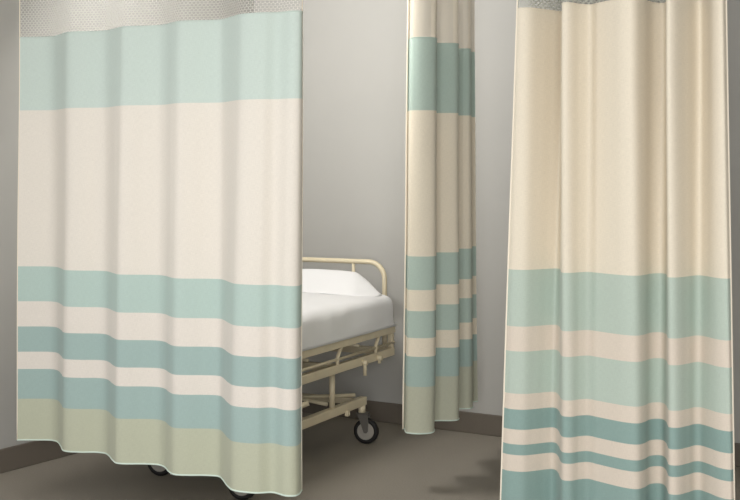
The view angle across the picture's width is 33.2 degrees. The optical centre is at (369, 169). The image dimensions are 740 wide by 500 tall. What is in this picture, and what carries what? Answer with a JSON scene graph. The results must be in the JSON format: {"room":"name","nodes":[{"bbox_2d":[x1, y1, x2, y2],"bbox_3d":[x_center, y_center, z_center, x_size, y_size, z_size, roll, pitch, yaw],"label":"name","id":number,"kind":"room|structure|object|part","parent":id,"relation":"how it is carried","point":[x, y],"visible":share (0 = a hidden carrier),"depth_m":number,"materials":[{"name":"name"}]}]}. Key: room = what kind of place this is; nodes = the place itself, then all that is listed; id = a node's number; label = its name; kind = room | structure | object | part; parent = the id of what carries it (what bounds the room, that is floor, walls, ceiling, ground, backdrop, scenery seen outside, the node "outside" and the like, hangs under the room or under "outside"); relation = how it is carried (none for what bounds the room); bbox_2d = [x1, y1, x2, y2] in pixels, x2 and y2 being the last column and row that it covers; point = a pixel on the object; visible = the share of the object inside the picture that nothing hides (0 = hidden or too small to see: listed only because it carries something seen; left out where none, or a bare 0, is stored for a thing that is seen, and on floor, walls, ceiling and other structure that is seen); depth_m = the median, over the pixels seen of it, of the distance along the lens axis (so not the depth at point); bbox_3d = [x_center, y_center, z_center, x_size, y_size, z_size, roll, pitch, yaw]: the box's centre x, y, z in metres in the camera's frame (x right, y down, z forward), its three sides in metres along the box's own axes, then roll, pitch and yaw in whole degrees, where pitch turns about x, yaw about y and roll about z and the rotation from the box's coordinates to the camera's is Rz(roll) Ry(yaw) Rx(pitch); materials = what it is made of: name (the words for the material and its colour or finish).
{"room":"hospital room","nodes":[
{"label":"hospital room","id":0,"kind":"room"},
{"bbox_2d":[0,0,253,448],"bbox_3d":[-1.630,0.025,5.362,0.102,2.550,3.586,0,0,32],"label":"wall","id":1,"kind":"structure","parent":0,"point":[9,9],"depth_m":5.40,"materials":[{"name":"grey paint"}]},
{"bbox_2d":[0,441,75,472],"bbox_3d":[-1.585,1.248,5.327,0.014,0.103,3.572,0,0,32],"label":"baseboard","id":2,"kind":"structure","parent":1,"relation":"attached to","point":[33,452],"depth_m":5.45,"materials":[{"name":"brown plastic"}]},
{"bbox_2d":[0,412,739,499],"bbox_3d":[-0.186,1.350,2.462,5.616,0.100,7.186,0,0,32],"label":"floor","id":3,"kind":"structure","parent":0,"point":[440,464],"depth_m":5.29,"materials":[{"name":"plastic"}]},
{"bbox_2d":[148,257,394,499],"bbox_3d":[-0.572,0.873,5.563,0.823,0.854,1.667,0,0,26],"label":"hospital bed","id":4,"kind":"object","parent":3,"relation":"on","point":[366,430],"visible":0.22,"depth_m":5.79,"materials":[{"name":"beige metal"}]},
{"bbox_3d":[-0.296,1.002,5.273,0.080,0.117,0.039,0,0,-8],"label":"crank handle","id":5,"kind":"part","parent":4,"relation":"part of","materials":[{"name":"beige metal"}]},
{"bbox_3d":[-0.516,1.100,5.523,0.555,0.040,1.170,0,0,25],"label":"frame","id":6,"kind":"part","parent":4,"relation":"part of","materials":[{"name":"beige metal"}]},
{"bbox_3d":[-0.233,0.673,6.311,0.701,0.454,0.025,0,0,26],"label":"headboard","id":7,"kind":"part","parent":4,"relation":"part of","materials":[{"name":"beige metal"}]},
{"bbox_3d":[-0.216,0.848,5.417,0.013,0.012,1.556,0,0,26],"label":"rod","id":8,"kind":"part","parent":4,"relation":"part of","materials":[{"name":"beige metal"}]},
{"bbox_3d":[-0.582,0.782,5.566,0.800,0.036,1.610,0,0,25],"label":"platform frame","id":9,"kind":"part","parent":4,"relation":"part of","materials":[{"name":"beige metal"}]},
{"bbox_3d":[-0.582,0.856,5.566,0.792,0.112,1.610,0,0,25],"label":"frame","id":10,"kind":"part","parent":4,"relation":"part of","materials":[{"name":"beige metal"}]},
{"bbox_2d":[302,293,396,350],"bbox_3d":[-0.576,0.679,5.562,0.814,0.170,1.588,0,0,26],"label":"mattress","id":11,"kind":"object","parent":4,"relation":"on","point":[327,319],"visible":0.24,"depth_m":5.66,"materials":[{"name":"white fabric"}]},
{"bbox_2d":[302,269,380,296],"bbox_3d":[-0.289,0.557,6.180,0.739,0.122,0.217,0,0,25],"label":"pillow","id":12,"kind":"object","parent":11,"relation":"on","point":[321,281],"visible":0.61,"depth_m":6.08,"materials":[{"name":"white fabric"}]},
{"bbox_3d":[-0.039,1.134,5.916,0.035,0.040,0.035,0,0,16],"label":"stem","id":13,"kind":"part","parent":4,"relation":"part of","materials":[{"name":"beige metal"}]},
{"bbox_2d":[254,0,739,442],"bbox_3d":[1.685,0.025,5.471,5.616,2.550,0.100,0,0,32],"label":"wall","id":14,"kind":"structure","parent":0,"point":[355,51],"depth_m":6.41,"materials":[{"name":"grey paint"}]},
{"bbox_2d":[302,393,739,466],"bbox_3d":[1.655,1.248,5.423,5.416,0.103,0.014,0,0,32],"label":"baseboard","id":15,"kind":"structure","parent":14,"relation":"attached to","point":[468,422],"depth_m":6.20,"materials":[{"name":"brown plastic"}]},
{"bbox_3d":[-0.186,-1.300,2.462,5.616,0.100,7.186,0,0,32],"label":"ceiling","id":16,"kind":"structure","parent":0,"visible":0},
{"bbox_3d":[0.768,-1.241,3.935,0.705,0.018,0.408,0,0,0],"label":"trim","id":17,"kind":"structure","parent":16,"relation":"attached to","visible":0},
{"bbox_2d":[500,0,734,499],"bbox_3d":[0.775,-0.014,3.946,0.772,2.435,0.199,0,0,36],"label":"privacy curtain","id":18,"kind":"object","parent":17,"relation":"hanging from","point":[618,384],"visible":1,"depth_m":3.92,"materials":[{"name":"beige fabric"}]},
{"bbox_3d":[0.787,-0.881,3.937,0.675,0.702,0.196,0,0,36],"label":"panel","id":19,"kind":"part","parent":18,"relation":"part of","materials":[{"name":"grey fabric"}]},
{"bbox_3d":[-0.806,-1.241,4.499,1.198,0.018,0.801,0,0,0],"label":"trim","id":20,"kind":"structure","parent":0,"visible":0},
{"bbox_2d":[17,0,302,496],"bbox_3d":[-0.811,-0.084,4.467,1.420,2.295,0.146,0,0,37],"label":"privacy curtain","id":21,"kind":"object","parent":20,"relation":"hanging from","point":[160,210],"visible":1,"depth_m":4.42,"materials":[{"name":"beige fabric"}]},
{"bbox_3d":[-0.800,-0.876,4.475,1.406,0.712,0.093,0,0,36],"label":"panel","id":22,"kind":"part","parent":21,"relation":"part of","materials":[{"name":"white fabric"}]},
{"bbox_3d":[0.313,-1.241,5.395,0.393,0.018,0.648,0,0,0],"label":"trim","id":23,"kind":"structure","parent":0,"visible":0},
{"bbox_2d":[402,0,477,434],"bbox_3d":[0.352,-0.084,5.337,0.145,2.295,0.771,0,0,30],"label":"privacy curtain","id":24,"kind":"object","parent":23,"relation":"hanging from","point":[440,326],"visible":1,"depth_m":5.26,"materials":[{"name":"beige fabric"}]},
{"bbox_3d":[0.332,-0.884,5.355,0.129,0.695,0.700,0,0,24],"label":"panel","id":25,"kind":"part","parent":24,"relation":"part of","materials":[{"name":"beige fabric"}]}
]}

